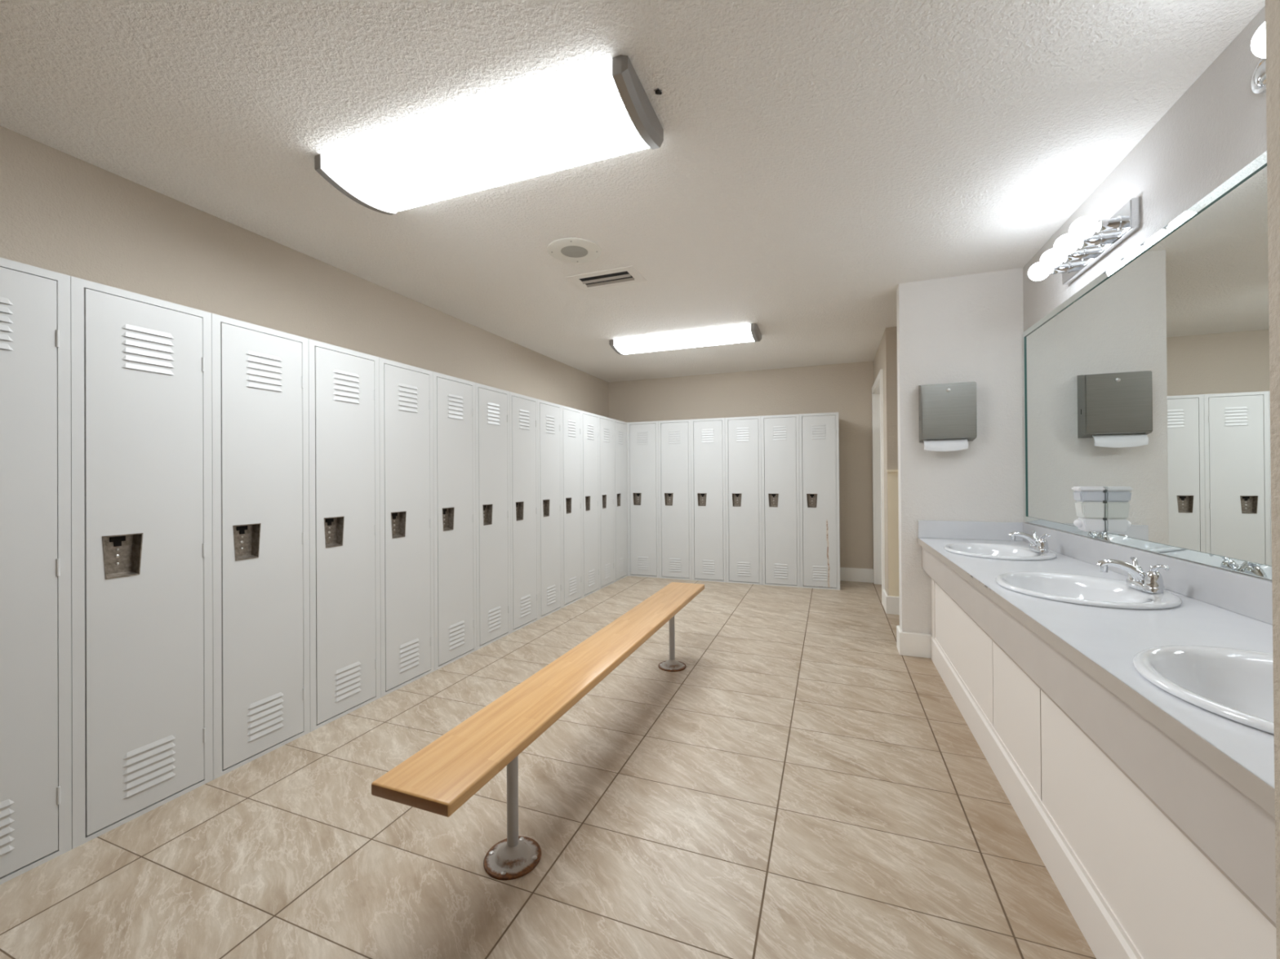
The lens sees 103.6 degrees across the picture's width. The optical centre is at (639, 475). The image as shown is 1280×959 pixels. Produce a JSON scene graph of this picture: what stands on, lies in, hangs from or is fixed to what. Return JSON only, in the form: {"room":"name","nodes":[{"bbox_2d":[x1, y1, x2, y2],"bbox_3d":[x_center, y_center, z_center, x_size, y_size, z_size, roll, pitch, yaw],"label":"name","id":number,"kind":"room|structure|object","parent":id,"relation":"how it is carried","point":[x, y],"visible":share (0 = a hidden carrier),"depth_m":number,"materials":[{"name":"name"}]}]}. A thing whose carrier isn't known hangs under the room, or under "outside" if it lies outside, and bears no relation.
{"room":"changing room","nodes":[
{"label":"changing room","id":0,"kind":"room"},
{"bbox_2d":[0,125,608,417],"bbox_3d":[-1.802,-0.020,3.138,0.100,2.440,7.794,0,0,21],"label":"wall","id":1,"kind":"structure","parent":0,"point":[61,212],"depth_m":2.43,"materials":[{"name":"beige paint"}]},
{"bbox_2d":[542,499,549,516],"bbox_3d":[-0.815,0.279,4.305,0.036,0.145,0.107,0,0,21],"label":"handle","id":2,"kind":"object","parent":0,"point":[545,502],"depth_m":4.34,"materials":[{"name":"black"}]},
{"bbox_2d":[0,576,1096,958],"bbox_3d":[0.753,1.228,2.169,5.546,0.100,7.794,0,0,21],"label":"floor","id":3,"kind":"structure","parent":0,"point":[806,787],"depth_m":1.67,"materials":[{"name":"tile"}]},
{"bbox_2d":[0,257,71,884],"bbox_3d":[-2.099,0.279,1.506,0.460,1.834,0.392,0,0,21],"label":"locker","id":4,"kind":"object","parent":3,"relation":"on","point":[36,667],"visible":1,"depth_m":1.53,"materials":[{"name":"white metal"}]},
{"bbox_2d":[0,297,13,350],"bbox_3d":[-1.891,-0.448,1.429,0.004,0.152,0.150,0,0,21],"label":"vent","id":5,"kind":"object","parent":4,"relation":"attached to","point":[6,303],"depth_m":1.49,"materials":[{"name":"white metal"}]},
{"bbox_2d":[0,799,14,855],"bbox_3d":[-1.880,1.030,1.423,0.004,0.152,0.150,0,0,21],"label":"vent","id":6,"kind":"object","parent":4,"relation":"attached to","point":[6,806],"depth_m":1.48,"materials":[{"name":"white metal"}]},
{"bbox_2d":[70,275,213,848],"bbox_3d":[-1.960,0.279,1.873,0.460,1.834,0.392,0,0,21],"label":"locker","id":7,"kind":"object","parent":3,"relation":"on","point":[142,639],"visible":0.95,"depth_m":1.77,"materials":[{"name":"white metal"}]},
{"bbox_2d":[102,533,142,579],"bbox_3d":[-1.789,0.275,1.732,0.036,0.145,0.107,0,0,21],"label":"handle","id":8,"kind":"object","parent":7,"relation":"on","point":[122,553],"depth_m":1.75,"materials":[{"name":"black"}]},
{"bbox_2d":[121,324,174,375],"bbox_3d":[-1.752,-0.448,1.796,0.004,0.152,0.150,0,0,21],"label":"vent","id":9,"kind":"object","parent":7,"relation":"attached to","point":[147,349],"depth_m":1.79,"materials":[{"name":"white metal"}]},
{"bbox_2d":[122,734,175,799],"bbox_3d":[-1.741,1.030,1.790,0.004,0.152,0.150,0,0,21],"label":"vent","id":10,"kind":"object","parent":7,"relation":"attached to","point":[148,765],"depth_m":1.79,"materials":[{"name":"white metal"}]},
{"bbox_2d":[211,313,310,779],"bbox_3d":[-1.820,0.280,2.241,0.460,1.834,0.392,0,0,21],"label":"locker","id":11,"kind":"object","parent":3,"relation":"on","point":[260,375],"visible":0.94,"depth_m":2.14,"materials":[{"name":"white metal"}]},
{"bbox_2d":[232,523,261,560],"bbox_3d":[-1.650,0.276,2.100,0.036,0.145,0.107,0,0,21],"label":"handle","id":12,"kind":"object","parent":11,"relation":"on","point":[246,537],"depth_m":2.12,"materials":[{"name":"black"}]},
{"bbox_2d":[245,351,282,391],"bbox_3d":[-1.612,-0.447,2.164,0.004,0.152,0.150,0,0,21],"label":"vent","id":13,"kind":"object","parent":11,"relation":"attached to","point":[264,369],"depth_m":2.16,"materials":[{"name":"white metal"}]},
{"bbox_2d":[247,692,283,742],"bbox_3d":[-1.602,1.031,2.158,0.004,0.152,0.150,0,0,21],"label":"vent","id":14,"kind":"object","parent":11,"relation":"attached to","point":[264,712],"depth_m":2.15,"materials":[{"name":"white metal"}]},
{"bbox_2d":[308,338,380,732],"bbox_3d":[-1.681,0.280,2.608,0.460,1.834,0.392,0,0,21],"label":"locker","id":15,"kind":"object","parent":3,"relation":"on","point":[344,557],"visible":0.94,"depth_m":2.51,"materials":[{"name":"white metal"}]},
{"bbox_2d":[324,516,344,547],"bbox_3d":[-1.511,0.276,2.467,0.036,0.145,0.107,0,0,21],"label":"handle","id":16,"kind":"object","parent":15,"relation":"on","point":[334,526],"depth_m":2.49,"materials":[{"name":"black"}]},
{"bbox_2d":[333,368,359,404],"bbox_3d":[-1.473,-0.447,2.531,0.004,0.152,0.150,0,0,21],"label":"vent","id":17,"kind":"object","parent":15,"relation":"attached to","point":[346,382],"depth_m":2.53,"materials":[{"name":"white metal"}]},
{"bbox_2d":[334,661,361,702],"bbox_3d":[-1.463,1.031,2.525,0.004,0.152,0.150,0,0,21],"label":"vent","id":18,"kind":"object","parent":15,"relation":"attached to","point":[348,676],"depth_m":2.52,"materials":[{"name":"white metal"}]},
{"bbox_2d":[378,357,434,697],"bbox_3d":[-1.542,0.281,2.976,0.460,1.834,0.392,0,0,21],"label":"locker","id":19,"kind":"object","parent":3,"relation":"on","point":[406,391],"visible":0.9,"depth_m":2.88,"materials":[{"name":"white metal"}]},
{"bbox_2d":[391,511,406,538],"bbox_3d":[-1.372,0.277,2.835,0.036,0.145,0.107,0,0,21],"label":"handle","id":20,"kind":"object","parent":19,"relation":"on","point":[398,518],"depth_m":2.87,"materials":[{"name":"black"}]},
{"bbox_2d":[397,382,417,413],"bbox_3d":[-1.334,-0.446,2.899,0.004,0.152,0.150,0,0,21],"label":"vent","id":21,"kind":"object","parent":19,"relation":"attached to","point":[407,393],"depth_m":2.90,"materials":[{"name":"white metal"}]},
{"bbox_2d":[399,638,419,672],"bbox_3d":[-1.324,1.032,2.893,0.004,0.152,0.150,0,0,21],"label":"vent","id":22,"kind":"object","parent":19,"relation":"attached to","point":[409,648],"depth_m":2.89,"materials":[{"name":"white metal"}]},
{"bbox_2d":[432,371,476,671],"bbox_3d":[-1.403,0.281,3.343,0.460,1.834,0.392,0,0,21],"label":"locker","id":23,"kind":"object","parent":3,"relation":"on","point":[453,397],"visible":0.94,"depth_m":3.25,"materials":[{"name":"white metal"}]},
{"bbox_2d":[442,506,454,531],"bbox_3d":[-1.233,0.277,3.202,0.036,0.145,0.107,0,0,21],"label":"handle","id":24,"kind":"object","parent":23,"relation":"on","point":[448,513],"depth_m":3.24,"materials":[{"name":"black"}]},
{"bbox_2d":[447,393,462,419],"bbox_3d":[-1.195,-0.446,3.266,0.004,0.152,0.150,0,0,21],"label":"vent","id":25,"kind":"object","parent":23,"relation":"attached to","point":[455,401],"depth_m":3.26,"materials":[{"name":"white metal"}]},
{"bbox_2d":[448,620,464,649],"bbox_3d":[-1.185,1.032,3.260,0.004,0.152,0.150,0,0,21],"label":"vent","id":26,"kind":"object","parent":23,"relation":"attached to","point":[456,628],"depth_m":3.26,"materials":[{"name":"white metal"}]},
{"bbox_2d":[475,382,511,650],"bbox_3d":[-1.264,0.282,3.711,0.460,1.834,0.392,0,0,21],"label":"locker","id":27,"kind":"object","parent":3,"relation":"on","point":[491,404],"visible":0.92,"depth_m":3.62,"materials":[{"name":"white metal"}]},
{"bbox_2d":[483,504,492,525],"bbox_3d":[-1.093,0.278,3.570,0.036,0.145,0.107,0,0,21],"label":"handle","id":28,"kind":"object","parent":27,"relation":"on","point":[487,508],"depth_m":3.60,"materials":[{"name":"black"}]},
{"bbox_2d":[486,402,499,425],"bbox_3d":[-1.056,-0.445,3.634,0.004,0.152,0.150,0,0,21],"label":"vent","id":29,"kind":"object","parent":27,"relation":"attached to","point":[492,408],"depth_m":3.63,"materials":[{"name":"white metal"}]},
{"bbox_2d":[488,606,501,631],"bbox_3d":[-1.046,1.033,3.628,0.004,0.152,0.150,0,0,21],"label":"vent","id":30,"kind":"object","parent":27,"relation":"attached to","point":[494,612],"depth_m":3.62,"materials":[{"name":"white metal"}]},
{"bbox_2d":[509,391,538,633],"bbox_3d":[-1.125,0.282,4.078,0.460,1.834,0.392,0,0,21],"label":"locker","id":31,"kind":"object","parent":3,"relation":"on","point":[523,410],"visible":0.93,"depth_m":3.98,"materials":[{"name":"white metal"}]},
{"bbox_2d":[515,501,524,520],"bbox_3d":[-0.954,0.278,3.937,0.036,0.145,0.107,0,0,21],"label":"handle","id":32,"kind":"object","parent":31,"relation":"on","point":[519,504],"depth_m":3.97,"materials":[{"name":"black"}]},
{"bbox_2d":[519,408,529,430],"bbox_3d":[-0.917,-0.445,4.001,0.004,0.152,0.150,0,0,21],"label":"vent","id":33,"kind":"object","parent":31,"relation":"attached to","point":[524,414],"depth_m":4.00,"materials":[{"name":"white metal"}]},
{"bbox_2d":[520,594,530,617],"bbox_3d":[-0.907,1.033,3.995,0.004,0.152,0.150,0,0,21],"label":"vent","id":34,"kind":"object","parent":31,"relation":"attached to","point":[525,599],"depth_m":3.99,"materials":[{"name":"white metal"}]},
{"bbox_2d":[371,582,704,880],"bbox_3d":[-0.103,0.964,2.328,0.238,0.442,2.470,0,0,21],"label":"bench","id":35,"kind":"object","parent":3,"relation":"on","point":[440,778],"visible":1,"depth_m":1.54,"materials":[{"name":"brown wood"}]},
{"bbox_2d":[537,399,562,619],"bbox_3d":[-0.986,0.283,4.446,0.460,1.834,0.392,0,0,21],"label":"locker","id":36,"kind":"object","parent":3,"relation":"on","point":[549,414],"visible":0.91,"depth_m":4.35,"materials":[{"name":"white metal"}]},
{"bbox_2d":[546,414,554,433],"bbox_3d":[-0.778,-0.444,4.369,0.004,0.152,0.150,0,0,21],"label":"vent","id":37,"kind":"object","parent":36,"relation":"attached to","point":[549,418],"depth_m":4.37,"materials":[{"name":"white metal"}]},
{"bbox_2d":[546,584,555,605],"bbox_3d":[-0.767,1.034,4.363,0.004,0.152,0.150,0,0,21],"label":"vent","id":38,"kind":"object","parent":36,"relation":"attached to","point":[551,588],"depth_m":4.36,"materials":[{"name":"white metal"}]},
{"bbox_2d":[560,404,582,608],"bbox_3d":[-0.847,0.283,4.813,0.460,1.834,0.392,0,0,21],"label":"locker","id":39,"kind":"object","parent":3,"relation":"on","point":[571,460],"visible":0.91,"depth_m":4.72,"materials":[{"name":"white metal"}]},
{"bbox_2d":[568,419,575,436],"bbox_3d":[-0.639,-0.444,4.736,0.004,0.152,0.150,0,0,21],"label":"vent","id":40,"kind":"object","parent":39,"relation":"attached to","point":[571,423],"depth_m":4.73,"materials":[{"name":"white metal"}]},
{"bbox_2d":[568,576,576,595],"bbox_3d":[-0.628,1.034,4.730,0.004,0.152,0.150,0,0,21],"label":"vent","id":41,"kind":"object","parent":39,"relation":"attached to","point":[572,580],"depth_m":4.72,"materials":[{"name":"white metal"}]},
{"bbox_2d":[581,410,599,598],"bbox_3d":[-0.708,0.284,5.180,0.460,1.834,0.392,0,0,21],"label":"locker","id":42,"kind":"object","parent":3,"relation":"on","point":[589,421],"visible":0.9,"depth_m":5.09,"materials":[{"name":"white metal"}]},
{"bbox_2d":[586,423,593,439],"bbox_3d":[-0.500,-0.443,5.103,0.004,0.152,0.150,0,0,21],"label":"vent","id":43,"kind":"object","parent":42,"relation":"attached to","point":[589,426],"depth_m":5.09,"materials":[{"name":"white metal"}]},
{"bbox_2d":[588,568,595,586],"bbox_3d":[-0.489,1.035,5.098,0.004,0.152,0.150,0,0,21],"label":"vent","id":44,"kind":"object","parent":42,"relation":"attached to","point":[591,571],"depth_m":5.10,"materials":[{"name":"white metal"}]},
{"bbox_2d":[598,415,614,589],"bbox_3d":[-0.569,0.284,5.548,0.460,1.834,0.392,0,0,21],"label":"locker","id":45,"kind":"object","parent":3,"relation":"on","point":[606,424],"visible":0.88,"depth_m":5.46,"materials":[{"name":"white metal"}]},
{"bbox_2d":[613,419,627,582],"bbox_3d":[-0.430,0.285,5.915,0.460,1.834,0.392,0,0,21],"label":"locker","id":46,"kind":"object","parent":3,"relation":"on","point":[620,485],"visible":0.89,"depth_m":5.82,"materials":[{"name":"white metal"}]},
{"bbox_2d":[626,421,659,577],"bbox_3d":[0.113,0.282,6.160,0.392,1.834,0.460,0,0,21],"label":"locker","id":47,"kind":"object","parent":3,"relation":"on","point":[642,459],"visible":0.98,"depth_m":5.95,"materials":[{"name":"white metal"}]},
{"bbox_2d":[636,431,648,444],"bbox_3d":[0.029,-0.444,5.950,0.150,0.152,0.004,0,0,21],"label":"vent","id":48,"kind":"object","parent":47,"relation":"attached to","point":[642,437],"depth_m":5.95,"materials":[{"name":"white metal"}]},
{"bbox_2d":[637,556,648,569],"bbox_3d":[0.039,1.034,5.944,0.150,0.152,0.004,0,0,21],"label":"vent","id":49,"kind":"object","parent":47,"relation":"attached to","point":[642,562],"depth_m":5.94,"materials":[{"name":"white metal"}]},
{"bbox_2d":[657,419,692,580],"bbox_3d":[0.481,0.279,6.021,0.392,1.834,0.460,0,0,21],"label":"locker","id":50,"kind":"object","parent":3,"relation":"on","point":[673,436],"visible":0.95,"depth_m":5.81,"materials":[{"name":"white metal"}]},
{"bbox_2d":[664,493,673,506],"bbox_3d":[0.340,0.277,5.851,0.107,0.145,0.036,0,0,21],"label":"handle","id":51,"kind":"object","parent":50,"relation":"on","point":[668,497],"depth_m":5.86,"materials":[{"name":"black"}]},
{"bbox_2d":[668,430,680,443],"bbox_3d":[0.396,-0.447,5.811,0.150,0.152,0.004,0,0,21],"label":"vent","id":52,"kind":"object","parent":50,"relation":"attached to","point":[674,436],"depth_m":5.81,"materials":[{"name":"white metal"}]},
{"bbox_2d":[669,558,681,572],"bbox_3d":[0.406,1.031,5.805,0.150,0.152,0.004,0,0,21],"label":"vent","id":53,"kind":"object","parent":50,"relation":"attached to","point":[675,564],"depth_m":5.81,"materials":[{"name":"white metal"}]},
{"bbox_2d":[690,417,726,582],"bbox_3d":[0.848,0.276,5.882,0.392,1.834,0.460,0,0,21],"label":"locker","id":54,"kind":"object","parent":3,"relation":"on","point":[707,435],"visible":0.97,"depth_m":5.67,"materials":[{"name":"white metal"}]},
{"bbox_2d":[697,493,706,506],"bbox_3d":[0.708,0.274,5.712,0.107,0.145,0.036,0,0,21],"label":"handle","id":55,"kind":"object","parent":54,"relation":"on","point":[701,497],"depth_m":5.72,"materials":[{"name":"black"}]},
{"bbox_2d":[701,428,714,442],"bbox_3d":[0.763,-0.450,5.672,0.150,0.152,0.004,0,0,21],"label":"vent","id":56,"kind":"object","parent":54,"relation":"attached to","point":[707,434],"depth_m":5.67,"materials":[{"name":"white metal"}]},
{"bbox_2d":[702,560,715,573],"bbox_3d":[0.774,1.028,5.666,0.150,0.152,0.004,0,0,21],"label":"vent","id":57,"kind":"object","parent":54,"relation":"attached to","point":[708,566],"depth_m":5.67,"materials":[{"name":"white metal"}]},
{"bbox_2d":[724,416,762,585],"bbox_3d":[1.216,0.272,5.743,0.392,1.834,0.460,0,0,21],"label":"locker","id":58,"kind":"object","parent":3,"relation":"on","point":[743,449],"visible":0.98,"depth_m":5.53,"materials":[{"name":"white metal"}]},
{"bbox_2d":[732,493,741,506],"bbox_3d":[1.075,0.271,5.572,0.107,0.145,0.036,0,0,21],"label":"handle","id":59,"kind":"object","parent":58,"relation":"on","point":[736,497],"depth_m":5.58,"materials":[{"name":"black"}]},
{"bbox_2d":[736,426,749,441],"bbox_3d":[1.131,-0.453,5.533,0.150,0.152,0.004,0,0,21],"label":"vent","id":60,"kind":"object","parent":58,"relation":"attached to","point":[742,433],"depth_m":5.53,"materials":[{"name":"white metal"}]},
{"bbox_2d":[737,561,751,576],"bbox_3d":[1.141,1.025,5.527,0.150,0.152,0.004,0,0,21],"label":"vent","id":61,"kind":"object","parent":58,"relation":"attached to","point":[744,568],"depth_m":5.53,"materials":[{"name":"white metal"}]},
{"bbox_2d":[760,413,799,587],"bbox_3d":[1.583,0.269,5.604,0.392,1.834,0.460,0,0,21],"label":"locker","id":62,"kind":"object","parent":3,"relation":"on","point":[780,434],"visible":0.98,"depth_m":5.39,"materials":[{"name":"white metal"}]},
{"bbox_2d":[768,493,778,506],"bbox_3d":[1.442,0.268,5.433,0.107,0.145,0.036,0,0,21],"label":"handle","id":63,"kind":"object","parent":62,"relation":"on","point":[773,499],"depth_m":5.44,"materials":[{"name":"black"}]},
{"bbox_2d":[773,425,786,439],"bbox_3d":[1.498,-0.456,5.394,0.150,0.152,0.004,0,0,21],"label":"vent","id":64,"kind":"object","parent":62,"relation":"attached to","point":[780,432],"depth_m":5.39,"materials":[{"name":"white metal"}]},
{"bbox_2d":[773,563,788,578],"bbox_3d":[1.509,1.022,5.388,0.150,0.152,0.004,0,0,21],"label":"vent","id":65,"kind":"object","parent":62,"relation":"attached to","point":[780,570],"depth_m":5.39,"materials":[{"name":"white metal"}]},
{"bbox_2d":[799,412,839,590],"bbox_3d":[1.951,0.266,5.465,0.392,1.834,0.460,0,0,21],"label":"locker","id":66,"kind":"object","parent":3,"relation":"on","point":[819,435],"visible":1,"depth_m":5.25,"materials":[{"name":"white metal"}]},
{"bbox_2d":[806,493,817,507],"bbox_3d":[1.810,0.264,5.294,0.107,0.145,0.036,0,0,21],"label":"handle","id":67,"kind":"object","parent":66,"relation":"on","point":[811,499],"depth_m":5.31,"materials":[{"name":"black"}]},
{"bbox_2d":[811,423,826,439],"bbox_3d":[1.866,-0.459,5.255,0.150,0.152,0.004,0,0,21],"label":"vent","id":68,"kind":"object","parent":66,"relation":"attached to","point":[818,430],"depth_m":5.25,"materials":[{"name":"white metal"}]},
{"bbox_2d":[812,565,827,581],"bbox_3d":[1.876,1.019,5.249,0.150,0.152,0.004,0,0,21],"label":"vent","id":69,"kind":"object","parent":66,"relation":"attached to","point":[820,573],"depth_m":5.25,"materials":[{"name":"white metal"}]},
{"bbox_2d":[921,546,1276,958],"bbox_3d":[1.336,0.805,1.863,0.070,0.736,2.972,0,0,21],"label":"vanity cabinet","id":70,"kind":"object","parent":3,"relation":"on","point":[1152,853],"visible":0.98,"depth_m":1.16,"materials":[{"name":"white"}]},
{"bbox_2d":[917,520,1275,817],"bbox_3d":[1.551,0.361,1.782,0.584,0.148,2.972,0,0,21],"label":"countertop","id":71,"kind":"structure","parent":70,"relation":"on","point":[1219,607],"depth_m":1.37,"materials":[{"name":"grey laminate"}]},
{"bbox_2d":[943,542,1057,560],"bbox_3d":[1.855,0.465,2.615,0.474,0.164,0.539,0,0,21],"label":"sink","id":72,"kind":"object","parent":71,"relation":"in","point":[992,551],"visible":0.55,"depth_m":2.70,"materials":[{"name":"white ceramic"}]},
{"bbox_2d":[1008,530,1050,552],"bbox_3d":[1.981,0.336,2.580,0.154,0.095,0.209,0,0,21],"label":"faucet","id":73,"kind":"object","parent":71,"relation":"on","point":[1036,544],"visible":1,"depth_m":2.56,"materials":[{"name":"silver metal"}]},
{"bbox_2d":[995,571,1182,609],"bbox_3d":[1.528,0.464,1.750,0.474,0.164,0.539,0,0,21],"label":"sink","id":74,"kind":"object","parent":71,"relation":"in","point":[1079,589],"visible":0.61,"depth_m":1.82,"materials":[{"name":"white ceramic"}]},
{"bbox_2d":[1096,556,1169,594],"bbox_3d":[1.654,0.335,1.715,0.154,0.095,0.209,0,0,21],"label":"faucet","id":75,"kind":"object","parent":71,"relation":"on","point":[1152,581],"visible":1,"depth_m":1.69,"materials":[{"name":"silver metal"}]},
{"bbox_2d":[1132,645,1274,734],"bbox_3d":[1.197,0.463,0.875,0.474,0.164,0.539,0,0,21],"label":"sink","id":76,"kind":"object","parent":71,"relation":"in","point":[1236,685],"visible":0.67,"depth_m":1.07,"materials":[{"name":"white ceramic"}]},
{"bbox_2d":[0,0,1265,382],"bbox_3d":[0.736,-1.312,2.179,5.546,0.100,7.794,0,0,21],"label":"ceiling","id":77,"kind":"structure","parent":0,"point":[815,159],"depth_m":1.82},
{"bbox_2d":[314,54,663,215],"bbox_3d":[-0.597,-1.208,1.905,1.330,0.089,0.365,0,0,21],"label":"ceiling light","id":78,"kind":"object","parent":77,"relation":"attached to","point":[602,111],"visible":1,"depth_m":1.80,"materials":[{"name":"white"}]},
{"bbox_2d":[546,237,601,262],"bbox_3d":[-0.365,-1.245,2.799,0.300,0.012,0.300,0,0,21],"label":"ceiling speaker","id":79,"kind":"object","parent":77,"relation":"attached to","point":[571,250],"visible":1,"depth_m":2.78,"materials":[{"name":"white"}]},
{"bbox_2d":[560,245,587,257],"bbox_3d":[-0.365,-1.244,2.799,0.149,0.010,0.149,0,0,21],"label":"grille","id":80,"kind":"object","parent":79,"relation":"attached to","point":[566,251],"depth_m":2.79,"materials":[{"name":"grey"}]},
{"bbox_2d":[565,265,646,290],"bbox_3d":[-0.211,-1.244,3.193,0.450,0.012,0.240,0,0,21],"label":"ceiling vent","id":81,"kind":"object","parent":77,"relation":"in","point":[628,274],"visible":1,"depth_m":3.18,"materials":[{"name":"metal"}]},
{"bbox_2d":[608,323,761,355],"bbox_3d":[0.401,-1.205,4.549,1.330,0.089,0.365,0,0,21],"label":"ceiling light","id":82,"kind":"object","parent":77,"relation":"attached to","point":[748,332],"visible":1,"depth_m":4.42,"materials":[{"name":"white plastic"}]},
{"bbox_2d":[632,493,641,505],"bbox_3d":[-0.027,0.280,5.990,0.107,0.145,0.036,0,0,21],"label":"handle","id":83,"kind":"object","parent":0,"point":[637,497],"depth_m":6.00,"materials":[{"name":"black"}]},
{"bbox_2d":[608,360,873,569],"bbox_3d":[2.153,-0.037,5.755,5.446,2.440,0.100,0,0,21],"label":"wall","id":84,"kind":"structure","parent":0,"point":[843,388],"depth_m":5.81,"materials":[{"name":"beige paint"}]},
{"bbox_2d":[840,567,873,582],"bbox_3d":[2.406,1.105,5.595,0.342,0.150,0.017,0,0,21],"label":"baseboard","id":85,"kind":"structure","parent":84,"relation":"attached to","point":[854,575],"depth_m":5.59,"materials":[{"name":"white"}]},
{"bbox_2d":[873,326,897,595],"bbox_3d":[2.398,-0.042,4.898,0.115,2.440,1.329,0,0,21],"label":"wall","id":86,"kind":"structure","parent":0,"point":[886,357],"depth_m":4.29,"materials":[{"name":"beige paint"}]},
{"bbox_2d":[871,368,884,605],"bbox_3d":[2.437,0.106,5.025,0.135,2.143,1.041,0,0,21],"label":"door frame","id":87,"kind":"structure","parent":86,"relation":"attached to","point":[877,387],"depth_m":5.44,"materials":[{"name":"white"}]},
{"bbox_2d":[896,267,1025,635],"bbox_3d":[2.752,-0.053,2.989,2.168,2.440,0.132,0,0,21],"label":"wall partition","id":88,"kind":"structure","parent":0,"point":[964,328],"depth_m":3.19,"materials":[{"name":"beige paint"}]},
{"bbox_2d":[896,625,932,657],"bbox_3d":[2.752,1.092,2.987,2.185,0.150,0.166,0,0,21],"label":"baseboard","id":89,"kind":"structure","parent":88,"relation":"attached to","point":[908,644],"depth_m":3.27,"materials":[{"name":"white"}]},
{"bbox_2d":[918,382,977,442],"bbox_3d":[1.934,-0.401,3.171,0.299,0.372,0.107,0,0,21],"label":"dispenser","id":90,"kind":"object","parent":88,"relation":"attached to","point":[946,411],"visible":1,"depth_m":3.13,"materials":[{"name":"silver metal"}]},
{"bbox_2d":[923,439,968,451],"bbox_3d":[1.916,-0.190,3.158,0.238,0.077,0.036,0,0,21],"label":"paper towel","id":91,"kind":"object","parent":90,"relation":"hanging from","point":[948,445],"visible":1,"depth_m":3.15,"materials":[{"name":"white paper"}]},
{"bbox_2d":[1022,5,1271,581],"bbox_3d":[1.869,-0.052,1.662,0.100,2.440,2.975,0,0,21],"label":"wall","id":92,"kind":"structure","parent":0,"point":[1217,127],"depth_m":1.69,"materials":[{"name":"grey paint"}]},
{"bbox_2d":[1027,196,1140,284],"bbox_3d":[1.921,-1.000,2.231,0.190,0.116,0.610,0,0,21],"label":"vanity light","id":93,"kind":"object","parent":92,"relation":"attached to","point":[1095,240],"visible":1,"depth_m":2.14,"materials":[{"name":"glass"}]},
{"bbox_2d":[1050,262,1071,275],"bbox_3d":[2.031,-1.000,2.433,0.066,0.052,0.052,0,0,21],"label":"socket","id":94,"kind":"object","parent":93,"relation":"attached to","point":[1065,268],"depth_m":2.42,"materials":[{"name":"silver metal"}]},
{"bbox_2d":[1063,248,1086,262],"bbox_3d":[1.977,-1.000,2.291,0.066,0.052,0.052,0,0,21],"label":"socket","id":95,"kind":"object","parent":93,"relation":"attached to","point":[1081,255],"depth_m":2.28,"materials":[{"name":"silver metal"}]},
{"bbox_2d":[1079,233,1103,248],"bbox_3d":[1.923,-1.000,2.148,0.066,0.052,0.052,0,0,21],"label":"socket","id":96,"kind":"object","parent":93,"relation":"attached to","point":[1097,240],"depth_m":2.13,"materials":[{"name":"silver metal"}]},
{"bbox_2d":[1096,215,1123,231],"bbox_3d":[1.869,-1.000,2.006,0.066,0.052,0.052,0,0,21],"label":"socket","id":97,"kind":"object","parent":93,"relation":"attached to","point":[1116,224],"depth_m":1.99,"materials":[{"name":"silver metal"}]},
{"bbox_2d":[1022,151,1271,580],"bbox_3d":[1.814,-0.296,1.680,0.010,1.154,2.963,0,0,21],"label":"wall mirror","id":98,"kind":"object","parent":92,"relation":"attached to","point":[1148,384],"visible":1,"depth_m":1.74,"materials":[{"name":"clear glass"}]},
{"bbox_2d":[1071,486,1105,532],"bbox_3d":[1.967,0.147,2.213,0.097,0.196,0.082,0,0,21],"label":"soap dispenser","id":99,"kind":"object","parent":98,"relation":"attached to","point":[1089,505],"visible":1,"depth_m":2.18,"materials":[{"name":"white plastic"}]},
{"bbox_2d":[1022,522,1272,625],"bbox_3d":[1.812,0.341,1.673,0.020,0.112,2.952,0,0,21],"label":"backsplash","id":100,"kind":"structure","parent":92,"relation":"attached to","point":[1248,596],"depth_m":1.65,"materials":[{"name":"laminate"}]},
{"bbox_2d":[1250,57,1266,93],"bbox_3d":[1.674,-1.026,1.348,0.026,0.203,0.096,0,0,21],"label":"wall fitting","id":101,"kind":"object","parent":92,"relation":"attached to","point":[1258,84],"visible":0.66,"depth_m":1.35,"materials":[{"name":"silver metal"}]},
{"bbox_2d":[1250,22,1266,57],"bbox_3d":[1.421,-1.004,0.909,0.190,0.116,0.610,0,0,21],"label":"vanity light","id":102,"kind":"object","parent":92,"relation":"attached to","point":[1258,42],"visible":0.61,"depth_m":1.15,"materials":[{"name":"white glass"}]},
{"bbox_2d":[1265,0,1279,958],"bbox_3d":[1.652,-0.057,0.084,2.168,2.440,0.130,0,0,21],"label":"wall","id":103,"kind":"structure","parent":0,"point":[1272,7],"depth_m":0.52,"materials":[{"name":"beige paint"}]},
{"bbox_3d":[3.188,-0.052,3.950,2.033,2.440,0.115,0,0,21],"label":"wall","id":104,"kind":"structure","parent":0,"visible":0},
{"bbox_2d":[882,589,899,614],"bbox_3d":[3.160,1.094,4.036,2.165,0.150,0.294,0,0,21],"label":"baseboard","id":105,"kind":"structure","parent":104,"relation":"attached to","point":[891,604],"depth_m":4.27,"materials":[{"name":"white"}]},
{"bbox_2d":[886,470,899,596],"bbox_3d":[3.113,0.481,3.905,2.150,1.075,0.020,0,0,21],"label":"trim","id":106,"kind":"structure","parent":104,"relation":"attached to","point":[892,475],"depth_m":4.27,"materials":[{"name":"beige"}]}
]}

